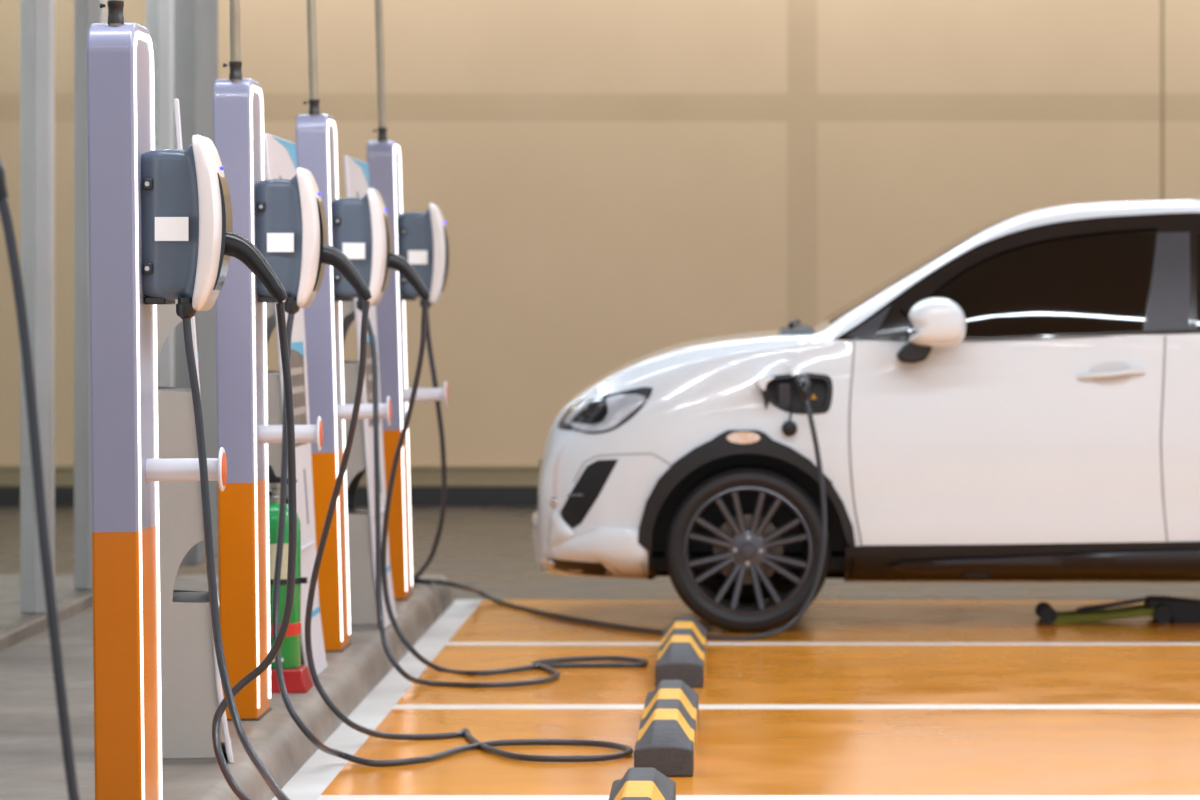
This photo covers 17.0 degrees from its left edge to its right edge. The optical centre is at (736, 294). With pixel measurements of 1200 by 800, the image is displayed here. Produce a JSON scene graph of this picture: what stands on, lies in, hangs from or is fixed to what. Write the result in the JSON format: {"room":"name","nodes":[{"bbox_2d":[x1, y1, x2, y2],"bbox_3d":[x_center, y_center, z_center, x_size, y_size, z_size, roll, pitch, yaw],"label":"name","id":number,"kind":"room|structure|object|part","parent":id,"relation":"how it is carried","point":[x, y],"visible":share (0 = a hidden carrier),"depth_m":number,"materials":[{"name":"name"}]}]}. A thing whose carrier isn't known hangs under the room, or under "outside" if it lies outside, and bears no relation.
{"room":"car charging station","nodes":[
{"label":"car charging station","id":0,"kind":"room"},
{"bbox_2d":[271,665,312,692],"bbox_3d":[-1.435,1.195,12.460,0.210,0.070,0.210,0,0,0],"label":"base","id":1,"kind":"object","parent":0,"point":[297,678],"depth_m":12.37,"materials":[{"name":"red plastic"}]},
{"bbox_2d":[177,506,1199,799],"bbox_3d":[0.000,1.350,11.400,18.000,0.001,28.800,0,0,0],"label":"floor","id":2,"kind":"structure","parent":0,"point":[879,690],"depth_m":13.48,"materials":[{"name":"orange paint"}]},
{"bbox_2d":[0,575,453,799],"bbox_3d":[-5.122,1.290,9.800,7.755,0.120,15.600,0,0,0],"label":"curb","id":3,"kind":"object","parent":2,"relation":"on","point":[31,754],"depth_m":11.93,"materials":[{"name":"concrete"}]},
{"bbox_2d":[0,0,217,651],"bbox_3d":[-2.600,-0.995,12.600,0.220,4.490,13.200,0,0,0],"label":"wall","id":4,"kind":"structure","parent":3,"relation":"on","point":[44,152],"depth_m":15.35,"materials":[{"name":"metal"}]},
{"bbox_2d":[86,0,226,799],"bbox_3d":[-1.356,-0.990,9.325,0.295,4.440,0.322,-1,0,0],"label":"pillar","id":5,"kind":"structure","parent":3,"relation":"on","point":[127,469],"depth_m":9.17,"materials":[{"name":"metal"}]},
{"bbox_2d":[141,135,232,318],"bbox_3d":[-1.289,-0.158,9.367,0.201,0.427,0.237,0,0,0],"label":"wallbox","id":6,"kind":"object","parent":5,"relation":"attached to","point":[187,219],"visible":0.97,"depth_m":9.27,"materials":[{"name":"plastic"}]},
{"bbox_3d":[-1.207,-0.148,9.367,0.038,0.273,0.123,0,0,0],"label":"panel","id":7,"kind":"part","parent":6,"relation":"part of","materials":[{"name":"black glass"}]},
{"bbox_2d":[157,99,233,763],"bbox_3d":[-1.521,0.357,10.893,0.285,1.745,0.829,0,0,-8],"label":"stand","id":8,"kind":"object","parent":3,"relation":"on","point":[191,684],"visible":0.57,"depth_m":10.49,"materials":[{"name":"grey paint"}]},
{"bbox_2d":[158,389,190,391],"bbox_3d":[-1.536,0.260,10.714,0.168,0.008,0.440,0,0,-8],"label":"shelf","id":9,"kind":"object","parent":8,"relation":"attached to","point":[159,390],"depth_m":10.72,"materials":[{"name":"grey metal"}]},
{"bbox_3d":[-1.537,0.497,10.942,0.241,1.435,0.012,0,0,-8],"label":"plate","id":10,"kind":"part","parent":8,"relation":"part of","materials":[{"name":"grey paint"}]},
{"bbox_3d":[-1.474,0.497,10.499,0.241,1.435,0.012,0,0,-8],"label":"plate","id":11,"kind":"part","parent":8,"relation":"part of","materials":[{"name":"grey paint"}]},
{"bbox_3d":[-1.503,1.220,10.719,0.235,0.020,0.440,0,0,-8],"label":"foot plate","id":12,"kind":"part","parent":8,"relation":"part of","materials":[{"name":"grey paint"}]},
{"bbox_2d":[173,592,219,606],"bbox_3d":[-1.500,0.816,10.719,0.220,0.008,0.440,0,0,-8],"label":"shelf","id":13,"kind":"object","parent":8,"relation":"attached to","point":[180,599],"depth_m":10.67,"materials":[{"name":"grey metal"}]},
{"bbox_2d":[213,0,322,720],"bbox_3d":[-1.380,-0.990,11.715,0.295,4.440,0.322,-1,0,0],"label":"pillar","id":14,"kind":"structure","parent":3,"relation":"on","point":[243,431],"depth_m":11.56,"materials":[{"name":"metal"}]},
{"bbox_3d":[-1.440,1.228,11.715,0.120,0.006,0.322,-1,0,0],"label":"plate","id":15,"kind":"part","parent":14,"relation":"part of","materials":[{"name":"orange metal"}]},
{"bbox_2d":[255,168,327,313],"bbox_3d":[-1.310,-0.158,11.757,0.201,0.427,0.237,0,0,0],"label":"wallbox","id":16,"kind":"object","parent":14,"relation":"attached to","point":[291,224],"visible":0.86,"depth_m":11.65,"materials":[{"name":"plastic"}]},
{"bbox_3d":[-1.228,-0.148,11.757,0.038,0.273,0.123,0,0,0],"label":"panel","id":17,"kind":"part","parent":16,"relation":"part of","materials":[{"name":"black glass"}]},
{"bbox_2d":[273,244,632,766],"bbox_3d":[-0.918,0.599,11.783,1.118,1.502,0.852,0,0,-25],"label":"charging cable","id":18,"kind":"object","parent":16,"relation":"attached to","point":[332,256],"visible":0.96,"depth_m":11.73,"materials":[{"name":"rubber"}]},
{"bbox_3d":[-1.159,-0.077,11.735,0.151,0.149,0.055,0,0,0],"label":"connector handle","id":19,"kind":"part","parent":18,"relation":"part of","materials":[{"name":"black plastic"}]},
{"bbox_2d":[268,465,312,692],"bbox_3d":[-1.435,0.880,12.460,0.210,0.700,0.210,0,0,0],"label":"fire extinguisher","id":20,"kind":"object","parent":3,"relation":"on","point":[297,677],"visible":0.38,"depth_m":12.40,"materials":[{"name":"green metal"}]},
{"bbox_3d":[-1.415,0.560,12.460,0.088,0.060,0.024,0,0,0],"label":"lever","id":21,"kind":"part","parent":20,"relation":"part of","materials":[{"name":"black plastic"}]},
{"bbox_2d":[264,133,326,678],"bbox_3d":[-1.496,0.357,13.135,0.285,1.745,0.829,0,0,0],"label":"stand","id":22,"kind":"object","parent":3,"relation":"on","point":[280,160],"visible":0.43,"depth_m":13.03,"materials":[{"name":"grey paint"}]},
{"bbox_3d":[-1.504,0.497,12.738,0.241,1.435,0.012,0,0,0],"label":"plate","id":23,"kind":"part","parent":22,"relation":"part of","materials":[{"name":"grey paint"}]},
{"bbox_2d":[272,136,296,168],"bbox_3d":[-1.493,-0.466,13.208,0.010,0.091,0.676,0,0,0],"label":"print","id":24,"kind":"object","parent":22,"relation":"attached to","point":[283,151],"depth_m":13.16},
{"bbox_3d":[-1.504,0.497,13.186,0.241,1.435,0.012,0,0,0],"label":"plate","id":25,"kind":"part","parent":22,"relation":"part of","materials":[{"name":"grey paint"}]},
{"bbox_2d":[291,367,302,375],"bbox_3d":[-1.440,0.249,13.060,0.007,0.022,0.360,0,0,0],"label":"print","id":26,"kind":"object","parent":22,"relation":"attached to","point":[295,371],"depth_m":13.08},
{"bbox_2d":[292,385,303,393],"bbox_3d":[-1.436,0.309,13.060,0.007,0.022,0.360,0,0,0],"label":"print","id":27,"kind":"object","parent":22,"relation":"attached to","point":[296,389],"depth_m":13.07},
{"bbox_2d":[290,349,306,446],"bbox_3d":[-1.436,0.323,13.072,0.028,0.335,0.503,0,0,0],"label":"print","id":28,"kind":"object","parent":22,"relation":"attached to","point":[297,356],"depth_m":13.11},
{"bbox_2d":[294,406,305,415],"bbox_3d":[-1.431,0.379,13.060,0.007,0.022,0.360,0,0,0],"label":"print","id":29,"kind":"object","parent":22,"relation":"attached to","point":[298,410],"depth_m":13.08},
{"bbox_2d":[303,469,308,523],"bbox_3d":[-1.411,0.660,13.100,0.016,0.180,0.040,0,0,0],"label":"print","id":30,"kind":"object","parent":22,"relation":"attached to","point":[305,487],"depth_m":13.09},
{"bbox_2d":[312,606,319,617],"bbox_3d":[-1.381,1.080,13.087,0.011,0.100,0.334,0,0,0],"label":"print","id":31,"kind":"object","parent":22,"relation":"attached to","point":[316,609],"depth_m":13.14},
{"bbox_2d":[296,0,391,651],"bbox_3d":[-1.393,-0.990,13.945,0.295,4.440,0.322,-2,0,0],"label":"pillar","id":32,"kind":"structure","parent":3,"relation":"on","point":[316,137],"depth_m":13.79,"materials":[{"name":"metal"}]},
{"bbox_3d":[-1.418,1.228,13.945,0.120,0.006,0.322,-2,0,0],"label":"plate","id":33,"kind":"part","parent":32,"relation":"part of","materials":[{"name":"orange metal"}]},
{"bbox_2d":[332,188,392,310],"bbox_3d":[-1.310,-0.158,13.986,0.201,0.427,0.237,0,0,0],"label":"wallbox","id":34,"kind":"object","parent":32,"relation":"attached to","point":[362,232],"visible":0.86,"depth_m":13.88,"materials":[{"name":"plastic"}]},
{"bbox_3d":[-1.228,-0.148,13.986,0.038,0.273,0.123,0,0,0],"label":"panel","id":35,"kind":"part","parent":34,"relation":"part of","materials":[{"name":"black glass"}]},
{"bbox_2d":[341,155,396,627],"bbox_3d":[-1.438,0.357,15.165,0.285,1.745,0.829,0,0,0],"label":"stand","id":36,"kind":"object","parent":3,"relation":"on","point":[360,520],"visible":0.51,"depth_m":14.76,"materials":[{"name":"grey paint"}]},
{"bbox_3d":[-1.446,0.497,15.216,0.241,1.435,0.012,0,0,0],"label":"plate","id":37,"kind":"part","parent":36,"relation":"part of","materials":[{"name":"grey paint"}]},
{"bbox_3d":[-1.446,0.497,14.768,0.241,1.435,0.012,0,0,0],"label":"plate","id":38,"kind":"part","parent":36,"relation":"part of","materials":[{"name":"grey paint"}]},
{"bbox_2d":[352,158,368,185],"bbox_3d":[-1.435,-0.466,15.238,0.010,0.091,0.676,0,0,0],"label":"print","id":39,"kind":"object","parent":36,"relation":"attached to","point":[360,172],"depth_m":15.21},
{"bbox_3d":[-1.444,1.220,14.990,0.235,0.020,0.440,0,0,0],"label":"foot plate","id":40,"kind":"part","parent":36,"relation":"part of","materials":[{"name":"grey paint"}]},
{"bbox_2d":[347,509,384,516],"bbox_3d":[-1.442,0.816,14.990,0.220,0.008,0.440,0,0,0],"label":"shelf","id":41,"kind":"object","parent":36,"relation":"attached to","point":[350,512],"depth_m":14.86,"materials":[{"name":"grey metal"}]},
{"bbox_2d":[366,358,371,364],"bbox_3d":[-1.382,0.249,15.090,0.007,0.022,0.360,0,0,0],"label":"print","id":42,"kind":"object","parent":36,"relation":"attached to","point":[368,360],"depth_m":15.00},
{"bbox_2d":[367,374,372,380],"bbox_3d":[-1.378,0.309,15.090,0.007,0.022,0.360,0,0,0],"label":"print","id":43,"kind":"object","parent":36,"relation":"attached to","point":[369,376],"depth_m":14.99},
{"bbox_2d":[365,342,379,426],"bbox_3d":[-1.378,0.323,15.102,0.028,0.335,0.503,0,0,0],"label":"print","id":44,"kind":"object","parent":36,"relation":"attached to","point":[368,369],"depth_m":14.99},
{"bbox_2d":[367,0,447,599],"bbox_3d":[-1.364,-0.990,16.285,0.295,4.440,0.322,-2,0,0],"label":"pillar","id":45,"kind":"structure","parent":3,"relation":"on","point":[383,155],"depth_m":16.13,"materials":[{"name":"metal"}]},
{"bbox_3d":[-1.389,1.228,16.285,0.120,0.006,0.322,-2,0,0],"label":"plate","id":46,"kind":"part","parent":45,"relation":"part of","materials":[{"name":"orange metal"}]},
{"bbox_2d":[398,203,449,308],"bbox_3d":[-1.275,-0.158,16.326,0.201,0.427,0.237,0,0,0],"label":"wallbox","id":47,"kind":"object","parent":45,"relation":"attached to","point":[423,238],"visible":0.91,"depth_m":16.23,"materials":[{"name":"plastic"}]},
{"bbox_3d":[-1.193,-0.148,16.326,0.038,0.273,0.123,0,0,0],"label":"panel","id":48,"kind":"part","parent":47,"relation":"part of","materials":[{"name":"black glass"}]},
{"bbox_2d":[412,308,826,639],"bbox_3d":[-0.732,0.699,16.375,1.014,1.311,2.397,0,0,-40],"label":"charging cable","id":49,"kind":"object","parent":47,"relation":"attached to","point":[803,383],"visible":0.91,"depth_m":16.23,"materials":[{"name":"rubber"}]},
{"bbox_3d":[0.262,0.365,15.864,0.053,0.104,0.173,0,0,0],"label":"connector handle","id":50,"kind":"part","parent":49,"relation":"part of","materials":[{"name":"black plastic"}]},
{"bbox_2d":[183,231,296,799],"bbox_3d":[-0.816,0.602,8.987,0.579,1.506,1.042,0,0,-27],"label":"charging cable","id":51,"kind":"object","parent":2,"relation":"on","point":[239,247],"visible":1,"depth_m":9.32,"materials":[{"name":"rubber"}]},
{"bbox_3d":[-1.138,-0.077,9.345,0.151,0.149,0.055,0,0,0],"label":"connector handle","id":52,"kind":"part","parent":51,"relation":"part of","materials":[{"name":"black plastic"}]},
{"bbox_2d":[361,252,648,687],"bbox_3d":[-0.794,0.603,14.157,1.328,1.509,0.664,0,0,-38],"label":"charging cable","id":53,"kind":"object","parent":2,"relation":"on","point":[397,262],"visible":0.98,"depth_m":13.98,"materials":[{"name":"rubber"}]},
{"bbox_3d":[-1.159,-0.077,13.965,0.151,0.149,0.055,0,0,0],"label":"connector handle","id":54,"kind":"part","parent":53,"relation":"part of","materials":[{"name":"black plastic"}]},
{"bbox_2d":[609,768,675,799],"bbox_3d":[-0.243,1.281,9.670,0.166,0.138,1.620,0,0,0],"label":"wheel stop","id":55,"kind":"object","parent":2,"relation":"on","point":[637,783],"visible":1,"depth_m":10.03,"materials":[{"name":"rubber"}]},
{"bbox_2d":[634,680,698,776],"bbox_3d":[-0.206,1.281,12.010,0.166,0.138,1.620,0,0,0],"label":"wheel stop","id":56,"kind":"object","parent":2,"relation":"on","point":[667,734],"visible":0.97,"depth_m":11.39,"materials":[{"name":"rubber"}]},
{"bbox_2d":[655,617,706,687],"bbox_3d":[-0.198,1.281,14.515,0.166,0.138,1.550,0,0,0],"label":"wheel stop","id":57,"kind":"object","parent":2,"relation":"on","point":[683,646],"visible":0.98,"depth_m":13.89,"materials":[{"name":"rubber"}]},
{"bbox_2d":[530,199,1199,632],"bbox_3d":[1.337,0.479,16.735,4.408,1.743,2.013,0,0,0],"label":"car","id":58,"kind":"object","parent":2,"relation":"on","point":[1019,401],"visible":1,"depth_m":15.97,"materials":[{"name":"white metal"}]},
{"bbox_2d":[547,557,612,575],"bbox_3d":[-0.664,1.100,16.193,0.359,0.072,0.131,0,0,37],"label":"grille","id":59,"kind":"object","parent":58,"relation":"attached to","point":[578,566],"depth_m":16.12,"materials":[{"name":"black plastic"}]},
{"bbox_2d":[560,459,617,528],"bbox_3d":[-0.598,0.799,16.051,0.277,0.283,0.030,0,0,28],"label":"vent","id":60,"kind":"object","parent":58,"relation":"attached to","point":[588,487],"depth_m":16.04,"materials":[{"name":"black plastic"}]},
{"bbox_2d":[727,432,759,443],"bbox_3d":[0.026,0.568,15.937,0.134,0.048,0.052,0,0,0],"label":"marker lamp","id":61,"kind":"object","parent":58,"relation":"attached to","point":[732,437],"depth_m":15.91,"materials":[{"name":"orange plastic"}]},
{"bbox_2d":[794,377,811,390],"bbox_3d":[0.263,0.351,15.991,0.072,0.072,0.035,0,0,0],"label":"socket","id":62,"kind":"object","parent":58,"relation":"attached to","point":[810,378],"depth_m":15.97,"materials":[{"name":"plastic"}]},
{"bbox_3d":[0.534,0.104,16.016,0.199,0.128,0.056,0,0,-16],"label":"quarter glass","id":63,"kind":"part","parent":58,"relation":"part of","materials":[{"name":"black glass"}]},
{"bbox_2d":[897,297,966,362],"bbox_3d":[0.773,0.140,15.865,0.272,0.263,0.270,0,0,0],"label":"mirror","id":64,"kind":"object","parent":58,"relation":"attached to","point":[933,329],"depth_m":15.80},
{"bbox_3d":[1.084,0.584,15.977,1.259,0.833,0.052,0,0,0],"label":"door","id":65,"kind":"part","parent":58,"relation":"part of","materials":[{"name":"white metal"}]},
{"bbox_3d":[1.743,-0.076,16.114,2.714,0.518,0.257,0,0,0],"label":"window trim","id":66,"kind":"part","parent":58,"relation":"part of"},
{"bbox_3d":[1.179,-0.041,16.078,1.020,0.416,0.184,0,0,0],"label":"glass","id":67,"kind":"part","parent":58,"relation":"part of","materials":[{"name":"black glass"}]},
{"bbox_3d":[1.227,0.158,15.993,1.220,0.049,0.032,0,0,0],"label":"waist moulding","id":68,"kind":"part","parent":58,"relation":"part of","materials":[{"name":"silver metal"}]},
{"bbox_3d":[1.494,0.317,15.952,0.274,0.046,0.049,0,0,0],"label":"door handle","id":69,"kind":"part","parent":58,"relation":"part of","materials":[{"name":"white metal"}]},
{"bbox_3d":[2.395,-0.055,16.084,1.110,0.390,0.188,0,0,0],"label":"glass","id":70,"kind":"part","parent":58,"relation":"part of","materials":[{"name":"black glass"}]},
{"bbox_2d":[1035,595,1199,623],"bbox_3d":[2.097,1.249,16.555,1.707,0.225,0.280,0,0,0],"label":"jack","id":71,"kind":"object","parent":2,"relation":"on","point":[1164,609],"visible":1,"depth_m":16.46,"materials":[{"name":"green metal"}]},
{"bbox_3d":[1.529,1.316,16.660,0.524,0.074,0.020,0,0,0],"label":"plate","id":72,"kind":"part","parent":71,"relation":"part of","materials":[{"name":"green metal"}]},
{"bbox_3d":[1.529,1.316,16.450,0.524,0.074,0.020,0,0,0],"label":"plate","id":73,"kind":"part","parent":71,"relation":"part of","materials":[{"name":"green metal"}]},
{"bbox_3d":[1.556,1.283,16.550,0.305,0.066,0.060,0,0,0],"label":"lift arm","id":74,"kind":"part","parent":71,"relation":"part of","materials":[{"name":"black plastic"}]},
{"bbox_2d":[218,0,1199,464],"bbox_3d":[0.000,-0.950,25.700,18.000,4.600,0.200,0,0,0],"label":"wall","id":75,"kind":"structure","parent":0,"point":[613,183],"depth_m":25.60,"materials":[{"name":"paint"}]},
{"bbox_2d":[355,487,537,505],"bbox_3d":[0.000,1.288,25.575,18.000,0.125,0.050,0,0,0],"label":"baseboard","id":76,"kind":"structure","parent":75,"relation":"attached to","point":[419,496],"depth_m":25.55,"materials":[{"name":"black"}]},
{"bbox_2d":[358,465,538,486],"bbox_3d":[0.000,1.157,25.575,18.000,0.137,0.050,0,0,0],"label":"trim","id":77,"kind":"structure","parent":75,"relation":"attached to","point":[420,475],"depth_m":25.56,"materials":[{"name":"paint"}]},
{"bbox_3d":[0.000,-3.325,13.400,18.000,0.150,24.800,0,0,0],"label":"ceiling","id":78,"kind":"structure","parent":0,"visible":0},
{"bbox_2d":[0,159,79,799],"bbox_3d":[-1.048,-0.961,6.257,0.743,4.578,0.202,0,0,-8],"label":"charging cable","id":79,"kind":"object","parent":78,"relation":"hanging from","point":[5,213],"visible":1,"depth_m":6.29,"materials":[{"name":"rubber"}]}
]}

